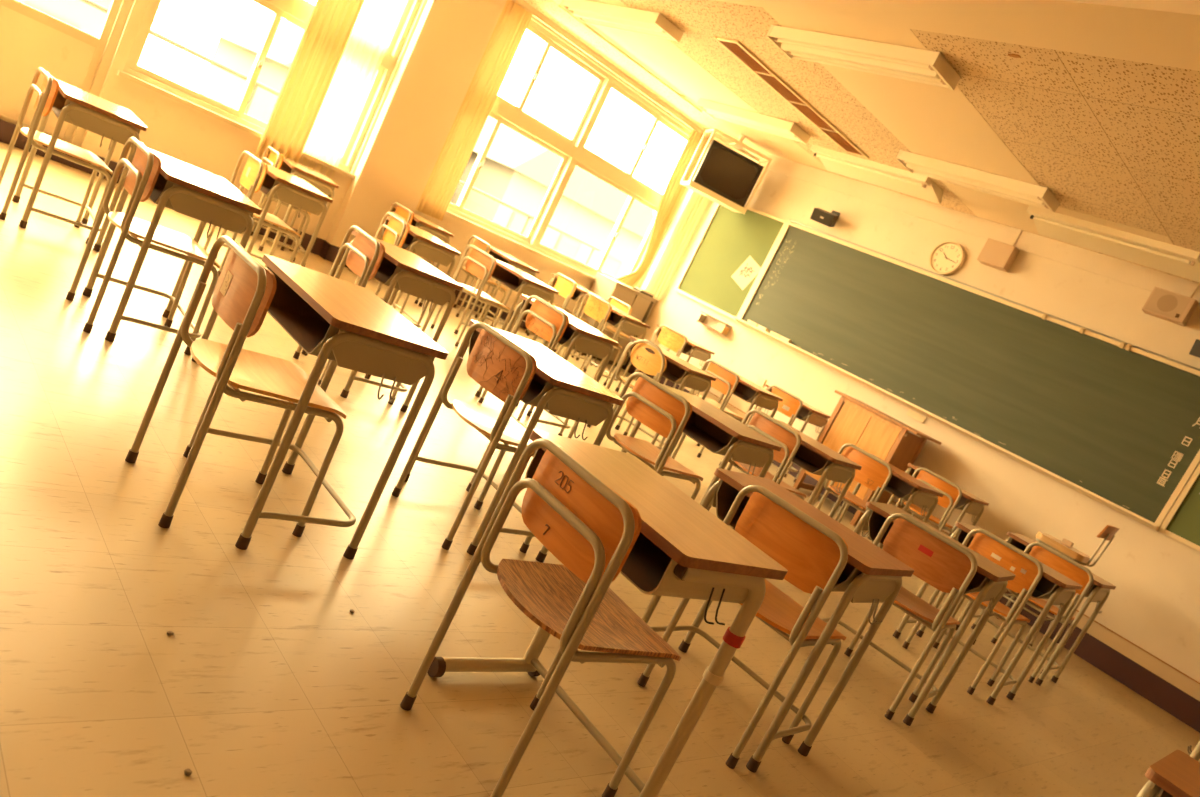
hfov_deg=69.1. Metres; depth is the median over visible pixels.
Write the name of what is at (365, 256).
chair
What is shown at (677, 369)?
tray
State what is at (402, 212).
chair
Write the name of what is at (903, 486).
tray
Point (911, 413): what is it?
switch plate
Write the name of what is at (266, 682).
floor
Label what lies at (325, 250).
baseboard
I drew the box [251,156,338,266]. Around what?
school desk
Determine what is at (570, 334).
tray
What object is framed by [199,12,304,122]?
window
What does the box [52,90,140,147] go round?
tray
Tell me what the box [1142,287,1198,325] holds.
wall speaker
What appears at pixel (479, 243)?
chair
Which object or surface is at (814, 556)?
chair
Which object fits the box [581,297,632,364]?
chair
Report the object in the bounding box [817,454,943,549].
school desk
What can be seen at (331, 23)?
curtain
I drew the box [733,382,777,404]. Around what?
tray
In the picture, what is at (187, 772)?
scrap
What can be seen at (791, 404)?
chair
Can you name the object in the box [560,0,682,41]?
ceiling light
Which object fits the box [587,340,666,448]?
chair
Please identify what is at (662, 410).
chair
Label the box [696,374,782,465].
school desk
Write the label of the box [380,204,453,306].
school desk
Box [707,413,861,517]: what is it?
school desk
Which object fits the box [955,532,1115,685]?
school desk
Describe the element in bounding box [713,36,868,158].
ceiling vent
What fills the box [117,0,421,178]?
window
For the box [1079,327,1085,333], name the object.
clip
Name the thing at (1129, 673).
baseboard
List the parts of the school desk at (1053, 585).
leg frame, foot rail, leg frame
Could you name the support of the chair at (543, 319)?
on the floor
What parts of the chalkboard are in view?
hanging rail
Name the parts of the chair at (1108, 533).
leg, leg, seat, post, post, backrest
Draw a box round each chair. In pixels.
[0,67,112,243]
[66,137,219,354]
[125,235,345,536]
[204,151,300,276]
[253,146,310,261]
[293,225,400,404]
[355,212,428,327]
[379,202,432,303]
[392,322,536,552]
[400,438,680,796]
[430,245,510,346]
[452,236,506,325]
[478,295,568,435]
[526,273,587,357]
[557,293,621,385]
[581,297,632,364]
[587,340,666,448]
[606,372,702,499]
[633,325,687,390]
[637,485,847,768]
[689,360,742,457]
[700,409,806,502]
[758,385,802,477]
[808,513,976,719]
[811,443,892,532]
[896,468,961,531]
[902,529,1042,694]
[973,542,1093,682]
[996,525,1118,646]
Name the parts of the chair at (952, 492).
seat frame, seat, backrest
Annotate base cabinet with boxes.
[577,272,657,367]
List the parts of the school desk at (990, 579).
leg frame, foot rail, leg frame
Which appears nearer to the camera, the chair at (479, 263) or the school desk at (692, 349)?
the chair at (479, 263)
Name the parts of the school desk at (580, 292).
leg frame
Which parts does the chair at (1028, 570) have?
seat frame, seat, backrest, seat frame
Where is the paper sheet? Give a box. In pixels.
[731,256,760,289]
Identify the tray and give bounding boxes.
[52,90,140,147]
[149,173,253,233]
[260,174,326,215]
[267,266,434,360]
[280,161,334,196]
[352,236,455,304]
[383,219,455,266]
[392,208,449,236]
[468,330,612,409]
[489,251,535,272]
[491,265,552,293]
[520,300,611,348]
[525,448,764,603]
[552,276,589,304]
[606,311,645,334]
[630,341,709,385]
[657,328,700,356]
[682,411,771,457]
[716,480,862,591]
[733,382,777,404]
[734,316,1157,529]
[767,388,823,422]
[792,444,833,476]
[868,510,989,593]
[885,474,936,500]
[909,468,970,509]
[957,530,1059,598]
[1009,538,1096,596]
[1158,789,1172,796]
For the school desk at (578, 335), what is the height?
0.715 m
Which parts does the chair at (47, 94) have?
frame, backrest, seat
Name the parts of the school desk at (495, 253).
leg frame, foot rail, leg frame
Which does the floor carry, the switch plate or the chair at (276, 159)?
the chair at (276, 159)
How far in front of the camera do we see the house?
22.74 m
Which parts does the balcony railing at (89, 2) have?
post, post, post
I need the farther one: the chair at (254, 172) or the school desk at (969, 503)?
the school desk at (969, 503)
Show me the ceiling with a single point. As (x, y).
(1115, 140)
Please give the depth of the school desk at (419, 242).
6.23 m
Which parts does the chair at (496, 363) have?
seat frame, seat, backrest, seat frame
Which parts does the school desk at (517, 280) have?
leg frame, leg frame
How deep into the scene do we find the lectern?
7.67 m
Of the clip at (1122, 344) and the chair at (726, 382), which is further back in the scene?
the chair at (726, 382)
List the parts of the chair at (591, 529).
seat frame, backrest, seat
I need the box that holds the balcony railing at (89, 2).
[80,0,599,264]
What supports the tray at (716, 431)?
on the school desk at (707, 425)
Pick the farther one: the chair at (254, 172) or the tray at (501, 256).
the tray at (501, 256)
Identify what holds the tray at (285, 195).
on the school desk at (278, 184)
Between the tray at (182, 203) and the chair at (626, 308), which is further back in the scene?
the chair at (626, 308)
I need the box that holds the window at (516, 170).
[450,116,653,277]
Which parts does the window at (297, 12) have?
sash, sill, sash, sash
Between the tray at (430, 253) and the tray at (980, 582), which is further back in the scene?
the tray at (430, 253)
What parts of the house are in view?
window casing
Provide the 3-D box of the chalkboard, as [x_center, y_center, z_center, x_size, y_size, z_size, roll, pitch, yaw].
[3.064,-0.469,7.879,0.122,1.211,4.406,17,13,-45]
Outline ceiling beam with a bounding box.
[714,0,1199,70]
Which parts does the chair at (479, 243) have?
frame, backrest, seat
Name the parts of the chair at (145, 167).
frame, backrest, seat frame, seat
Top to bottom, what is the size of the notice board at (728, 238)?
1.186 m
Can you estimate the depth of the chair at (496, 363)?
3.16 m
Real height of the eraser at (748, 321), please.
0.042 m
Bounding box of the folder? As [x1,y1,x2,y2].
[633,286,652,297]
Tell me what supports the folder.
on the base cabinet
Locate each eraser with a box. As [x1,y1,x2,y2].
[747,320,757,326]
[757,324,768,331]
[770,331,780,337]
[780,336,791,342]
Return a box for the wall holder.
[697,311,731,335]
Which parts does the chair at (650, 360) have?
seat frame, seat, frame, backrest, seat frame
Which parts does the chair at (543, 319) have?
seat frame, backrest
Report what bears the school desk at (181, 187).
on the floor
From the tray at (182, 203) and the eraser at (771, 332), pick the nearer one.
the tray at (182, 203)
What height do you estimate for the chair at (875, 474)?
0.759 m
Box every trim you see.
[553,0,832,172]
[678,384,1199,700]
[709,392,1199,683]
[763,166,1199,306]
[1011,229,1199,297]
[1058,207,1172,244]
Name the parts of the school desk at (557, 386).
leg frame, foot rail, leg frame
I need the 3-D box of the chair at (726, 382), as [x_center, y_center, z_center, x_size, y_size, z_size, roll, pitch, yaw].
[1.000,0.111,7.433,0.437,0.759,0.409,17,13,-45]
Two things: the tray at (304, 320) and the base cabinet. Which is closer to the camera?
the tray at (304, 320)
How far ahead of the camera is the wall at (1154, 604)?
7.47 m
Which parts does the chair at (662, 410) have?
frame, seat, backrest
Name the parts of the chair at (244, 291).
frame, seat frame, backrest, seat, seat frame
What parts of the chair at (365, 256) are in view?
frame, seat frame, backrest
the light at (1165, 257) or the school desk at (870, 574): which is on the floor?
the school desk at (870, 574)
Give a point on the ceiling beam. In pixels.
(1157, 32)
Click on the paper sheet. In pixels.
(749, 269)
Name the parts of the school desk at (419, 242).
leg frame, foot rail, leg frame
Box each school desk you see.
[12,80,146,251]
[82,147,262,362]
[183,254,448,559]
[216,163,332,266]
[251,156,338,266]
[301,230,462,412]
[378,216,460,331]
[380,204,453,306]
[404,320,623,562]
[427,429,787,796]
[453,247,538,332]
[454,259,558,340]
[475,294,618,437]
[525,273,607,360]
[561,296,649,391]
[609,336,716,458]
[621,384,781,504]
[634,324,714,387]
[641,468,913,772]
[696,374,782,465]
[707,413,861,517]
[745,384,830,481]
[811,501,1015,725]
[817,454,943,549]
[868,463,988,539]
[893,522,1082,704]
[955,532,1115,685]
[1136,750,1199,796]
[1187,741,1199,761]
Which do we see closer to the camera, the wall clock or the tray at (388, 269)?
the tray at (388, 269)
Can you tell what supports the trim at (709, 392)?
attached to the wall at (1154, 604)
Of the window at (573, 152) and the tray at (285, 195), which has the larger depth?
the window at (573, 152)
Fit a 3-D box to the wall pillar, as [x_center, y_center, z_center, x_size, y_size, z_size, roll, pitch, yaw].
[-1.694,-2.528,7.985,0.650,2.930,0.135,17,13,-45]
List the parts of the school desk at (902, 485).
leg frame, leg frame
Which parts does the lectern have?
panel, rail, panel, rail, panel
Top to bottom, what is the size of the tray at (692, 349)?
0.118 m
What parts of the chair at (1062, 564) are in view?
seat frame, seat, backrest, seat frame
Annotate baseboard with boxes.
[0,119,526,329]
[622,356,1199,732]
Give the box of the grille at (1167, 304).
[1144,288,1190,319]
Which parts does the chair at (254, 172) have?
frame, backrest, seat frame, seat frame, seat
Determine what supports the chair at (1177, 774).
on the floor
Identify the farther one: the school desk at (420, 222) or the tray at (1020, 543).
the school desk at (420, 222)
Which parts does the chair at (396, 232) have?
frame, backrest, seat frame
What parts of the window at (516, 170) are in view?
window casing, pane, window casing, pane, pane, window casing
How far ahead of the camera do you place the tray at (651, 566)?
1.94 m
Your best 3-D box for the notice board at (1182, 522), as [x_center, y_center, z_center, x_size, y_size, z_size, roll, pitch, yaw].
[4.731,0.680,6.033,0.039,1.186,1.062,17,13,-45]
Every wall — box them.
[80,0,709,316]
[638,137,1199,682]
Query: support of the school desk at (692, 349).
on the floor
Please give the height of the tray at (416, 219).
0.118 m
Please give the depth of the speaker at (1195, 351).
6.40 m
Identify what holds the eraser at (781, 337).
on the chalkboard
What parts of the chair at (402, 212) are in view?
frame, backrest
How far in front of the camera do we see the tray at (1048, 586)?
4.58 m
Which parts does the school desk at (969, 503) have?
leg frame, leg frame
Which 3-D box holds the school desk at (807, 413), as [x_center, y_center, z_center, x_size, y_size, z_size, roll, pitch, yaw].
[1.736,0.336,8.355,0.386,0.715,0.656,16,13,-47]
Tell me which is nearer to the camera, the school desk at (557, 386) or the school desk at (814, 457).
the school desk at (557, 386)
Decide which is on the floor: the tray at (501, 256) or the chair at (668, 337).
the chair at (668, 337)
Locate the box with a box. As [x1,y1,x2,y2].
[1061,538,1073,546]
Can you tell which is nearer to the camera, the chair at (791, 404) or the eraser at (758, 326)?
the chair at (791, 404)
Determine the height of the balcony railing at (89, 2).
1.272 m
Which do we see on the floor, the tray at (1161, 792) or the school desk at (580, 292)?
the school desk at (580, 292)
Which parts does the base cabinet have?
door, door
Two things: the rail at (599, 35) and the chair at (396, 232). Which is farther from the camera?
the rail at (599, 35)
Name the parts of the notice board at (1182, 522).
panel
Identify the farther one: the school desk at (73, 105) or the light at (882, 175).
the light at (882, 175)
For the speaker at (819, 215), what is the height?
0.195 m
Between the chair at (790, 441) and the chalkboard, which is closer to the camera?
the chair at (790, 441)
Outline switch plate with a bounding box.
[906,409,925,422]
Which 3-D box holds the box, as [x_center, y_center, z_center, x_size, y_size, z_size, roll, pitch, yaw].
[3.361,1.038,6.268,0.040,0.035,0.070,17,13,-45]
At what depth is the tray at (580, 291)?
9.13 m
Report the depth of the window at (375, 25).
7.53 m
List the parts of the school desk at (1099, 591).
leg frame, foot rail, leg frame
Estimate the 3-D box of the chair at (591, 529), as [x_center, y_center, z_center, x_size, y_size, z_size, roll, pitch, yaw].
[-0.057,0.530,2.055,0.437,0.759,0.409,17,12,-44]
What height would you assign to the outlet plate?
0.085 m
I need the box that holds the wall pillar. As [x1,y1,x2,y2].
[326,0,506,249]
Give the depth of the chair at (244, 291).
2.48 m
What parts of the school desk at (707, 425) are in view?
leg frame, leg frame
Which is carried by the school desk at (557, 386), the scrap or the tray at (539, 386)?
the tray at (539, 386)
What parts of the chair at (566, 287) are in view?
frame, backrest, seat, seat frame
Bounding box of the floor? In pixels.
[0,142,1199,796]
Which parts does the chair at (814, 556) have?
backrest, seat, seat frame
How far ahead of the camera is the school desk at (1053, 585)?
4.57 m
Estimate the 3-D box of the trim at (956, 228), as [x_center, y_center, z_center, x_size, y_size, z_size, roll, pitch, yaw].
[3.846,-1.192,7.428,0.012,0.015,8.610,17,13,-45]
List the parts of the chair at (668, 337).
backrest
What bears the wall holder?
attached to the wall at (1154, 604)
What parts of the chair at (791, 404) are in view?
backrest, seat frame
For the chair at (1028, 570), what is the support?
on the floor
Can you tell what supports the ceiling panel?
attached to the ceiling
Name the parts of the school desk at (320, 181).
leg frame, foot rail, leg frame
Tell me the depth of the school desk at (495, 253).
8.57 m
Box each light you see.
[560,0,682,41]
[696,98,810,143]
[766,25,960,90]
[810,144,942,203]
[895,150,1059,212]
[1026,205,1199,281]
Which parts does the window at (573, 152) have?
sash, sash, sill, sash, sash, sash, curtain rail, sash, sash, sash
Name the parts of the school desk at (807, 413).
leg frame, foot rail, leg frame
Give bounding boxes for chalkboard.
[734,220,1199,530]
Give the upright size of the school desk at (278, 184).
0.715 m
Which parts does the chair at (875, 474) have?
seat frame, seat, backrest, seat frame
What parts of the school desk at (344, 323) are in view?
leg frame, foot rail, leg frame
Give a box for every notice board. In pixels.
[675,204,786,320]
[1158,463,1199,551]
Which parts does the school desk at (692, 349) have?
leg frame, leg frame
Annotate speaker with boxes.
[810,208,840,226]
[977,238,1018,271]
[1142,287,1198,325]
[1189,339,1199,357]
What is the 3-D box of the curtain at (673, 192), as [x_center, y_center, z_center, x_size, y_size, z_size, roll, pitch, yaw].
[0.720,-2.218,10.209,0.096,1.930,0.475,34,12,40]
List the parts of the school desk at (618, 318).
leg frame, foot rail, leg frame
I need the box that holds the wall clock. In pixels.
[929,241,964,274]
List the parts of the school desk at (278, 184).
foot rail, leg frame, leg frame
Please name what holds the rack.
attached to the ceiling
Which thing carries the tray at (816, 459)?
on the school desk at (814, 457)
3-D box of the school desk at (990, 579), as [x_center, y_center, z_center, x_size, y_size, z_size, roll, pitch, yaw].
[1.322,0.921,3.829,0.656,0.715,0.386,32,11,35]
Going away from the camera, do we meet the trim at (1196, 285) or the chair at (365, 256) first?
the chair at (365, 256)
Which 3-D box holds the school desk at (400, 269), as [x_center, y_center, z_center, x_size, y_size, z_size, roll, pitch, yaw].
[-1.139,-0.403,4.510,0.386,0.715,0.656,17,12,-44]
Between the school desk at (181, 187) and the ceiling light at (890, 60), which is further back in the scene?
the ceiling light at (890, 60)
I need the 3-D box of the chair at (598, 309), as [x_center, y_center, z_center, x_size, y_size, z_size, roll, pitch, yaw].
[-0.031,-0.578,8.490,0.435,0.759,0.409,17,13,-45]
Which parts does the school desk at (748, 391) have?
leg frame, leg frame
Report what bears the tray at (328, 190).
on the school desk at (320, 181)
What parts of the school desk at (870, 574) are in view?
leg frame, foot rail, leg frame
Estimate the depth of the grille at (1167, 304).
6.67 m
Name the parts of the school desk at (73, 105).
foot rail, leg frame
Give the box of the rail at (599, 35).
[558,4,701,112]
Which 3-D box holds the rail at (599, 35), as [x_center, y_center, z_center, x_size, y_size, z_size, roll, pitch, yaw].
[0.355,-3.222,8.365,2.100,0.035,0.040,17,13,-45]
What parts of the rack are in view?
frame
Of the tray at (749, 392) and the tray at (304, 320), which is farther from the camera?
the tray at (749, 392)
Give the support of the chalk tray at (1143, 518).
on the chalkboard
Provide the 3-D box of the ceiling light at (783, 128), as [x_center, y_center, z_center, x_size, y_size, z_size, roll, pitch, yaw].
[1.438,-2.648,8.302,0.296,0.082,1.240,17,13,-45]
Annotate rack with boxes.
[680,128,771,213]
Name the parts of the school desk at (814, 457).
leg frame, leg frame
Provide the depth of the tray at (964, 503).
7.03 m
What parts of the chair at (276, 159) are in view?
frame, backrest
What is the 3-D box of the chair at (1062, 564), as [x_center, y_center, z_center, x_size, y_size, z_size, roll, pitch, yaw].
[2.739,1.311,5.429,0.409,0.759,0.435,33,11,39]
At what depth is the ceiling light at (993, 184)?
6.54 m
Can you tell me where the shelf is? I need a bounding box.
[680,180,746,213]
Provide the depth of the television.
9.31 m
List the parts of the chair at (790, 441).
seat frame, seat, backrest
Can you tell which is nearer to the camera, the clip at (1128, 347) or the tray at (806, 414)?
the clip at (1128, 347)
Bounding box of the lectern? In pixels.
[793,390,940,525]
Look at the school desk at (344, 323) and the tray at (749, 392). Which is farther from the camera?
the tray at (749, 392)
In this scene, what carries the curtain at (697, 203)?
hanging from the wall at (1154, 604)
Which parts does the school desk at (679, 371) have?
leg frame, foot rail, leg frame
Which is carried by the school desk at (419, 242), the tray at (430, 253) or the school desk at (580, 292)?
the tray at (430, 253)
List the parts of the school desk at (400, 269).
leg frame, foot rail, leg frame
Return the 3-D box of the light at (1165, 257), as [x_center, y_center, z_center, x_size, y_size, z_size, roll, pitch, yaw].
[3.817,-1.162,6.494,0.392,0.103,1.248,17,13,-45]
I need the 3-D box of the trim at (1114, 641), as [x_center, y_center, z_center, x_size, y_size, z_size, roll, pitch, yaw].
[2.744,1.055,7.817,0.018,0.100,8.610,17,13,-45]
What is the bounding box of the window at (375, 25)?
[298,0,406,179]
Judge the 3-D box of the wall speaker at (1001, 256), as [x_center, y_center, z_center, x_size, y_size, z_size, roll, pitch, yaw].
[3.510,-1.263,7.689,0.120,0.210,0.260,17,13,-45]
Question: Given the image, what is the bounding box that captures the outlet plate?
[756,376,765,386]
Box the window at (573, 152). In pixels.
[445,0,708,287]
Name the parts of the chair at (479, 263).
backrest, seat frame, seat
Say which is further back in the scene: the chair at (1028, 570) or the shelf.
the shelf
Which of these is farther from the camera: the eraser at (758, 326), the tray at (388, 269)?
the eraser at (758, 326)
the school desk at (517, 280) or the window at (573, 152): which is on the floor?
the school desk at (517, 280)
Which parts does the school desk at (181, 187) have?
leg frame, foot rail, leg frame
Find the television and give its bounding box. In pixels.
[692,140,763,207]
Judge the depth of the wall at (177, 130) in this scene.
7.19 m
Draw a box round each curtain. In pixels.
[255,0,364,162]
[416,0,532,220]
[615,129,707,287]
[645,191,709,300]
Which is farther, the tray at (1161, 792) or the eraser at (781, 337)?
the eraser at (781, 337)
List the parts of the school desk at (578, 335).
leg frame, foot rail, leg frame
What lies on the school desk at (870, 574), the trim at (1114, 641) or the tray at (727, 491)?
the tray at (727, 491)
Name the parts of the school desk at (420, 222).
leg frame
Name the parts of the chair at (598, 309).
seat frame, frame, backrest, seat frame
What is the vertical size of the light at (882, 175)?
0.103 m
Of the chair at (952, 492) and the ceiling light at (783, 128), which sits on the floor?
the chair at (952, 492)
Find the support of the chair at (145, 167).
on the floor
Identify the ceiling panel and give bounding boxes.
[764,8,1092,250]
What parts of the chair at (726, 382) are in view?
seat frame, seat, backrest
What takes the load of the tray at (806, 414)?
on the school desk at (807, 413)
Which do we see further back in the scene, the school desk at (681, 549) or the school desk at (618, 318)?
the school desk at (618, 318)
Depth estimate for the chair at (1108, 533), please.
6.13 m
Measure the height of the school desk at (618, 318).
0.715 m
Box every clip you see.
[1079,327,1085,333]
[1119,342,1125,348]
[1125,344,1131,350]
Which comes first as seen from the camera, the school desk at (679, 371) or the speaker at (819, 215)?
the school desk at (679, 371)
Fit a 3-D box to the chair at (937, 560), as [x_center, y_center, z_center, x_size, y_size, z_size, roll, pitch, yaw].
[1.319,0.907,3.758,0.409,0.759,0.435,32,11,35]
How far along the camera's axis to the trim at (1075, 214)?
6.23 m
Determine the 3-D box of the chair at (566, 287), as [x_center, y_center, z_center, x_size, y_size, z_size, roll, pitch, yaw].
[-0.370,-0.898,9.361,0.435,0.762,0.409,18,12,-42]
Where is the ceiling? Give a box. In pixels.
[524,0,1199,282]
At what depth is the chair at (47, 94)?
4.54 m
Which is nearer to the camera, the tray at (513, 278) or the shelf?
the tray at (513, 278)
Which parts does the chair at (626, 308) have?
seat, backrest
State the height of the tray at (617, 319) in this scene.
0.118 m
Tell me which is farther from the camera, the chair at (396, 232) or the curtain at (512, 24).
the curtain at (512, 24)
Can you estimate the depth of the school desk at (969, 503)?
6.99 m
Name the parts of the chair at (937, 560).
seat frame, frame, seat, backrest, seat frame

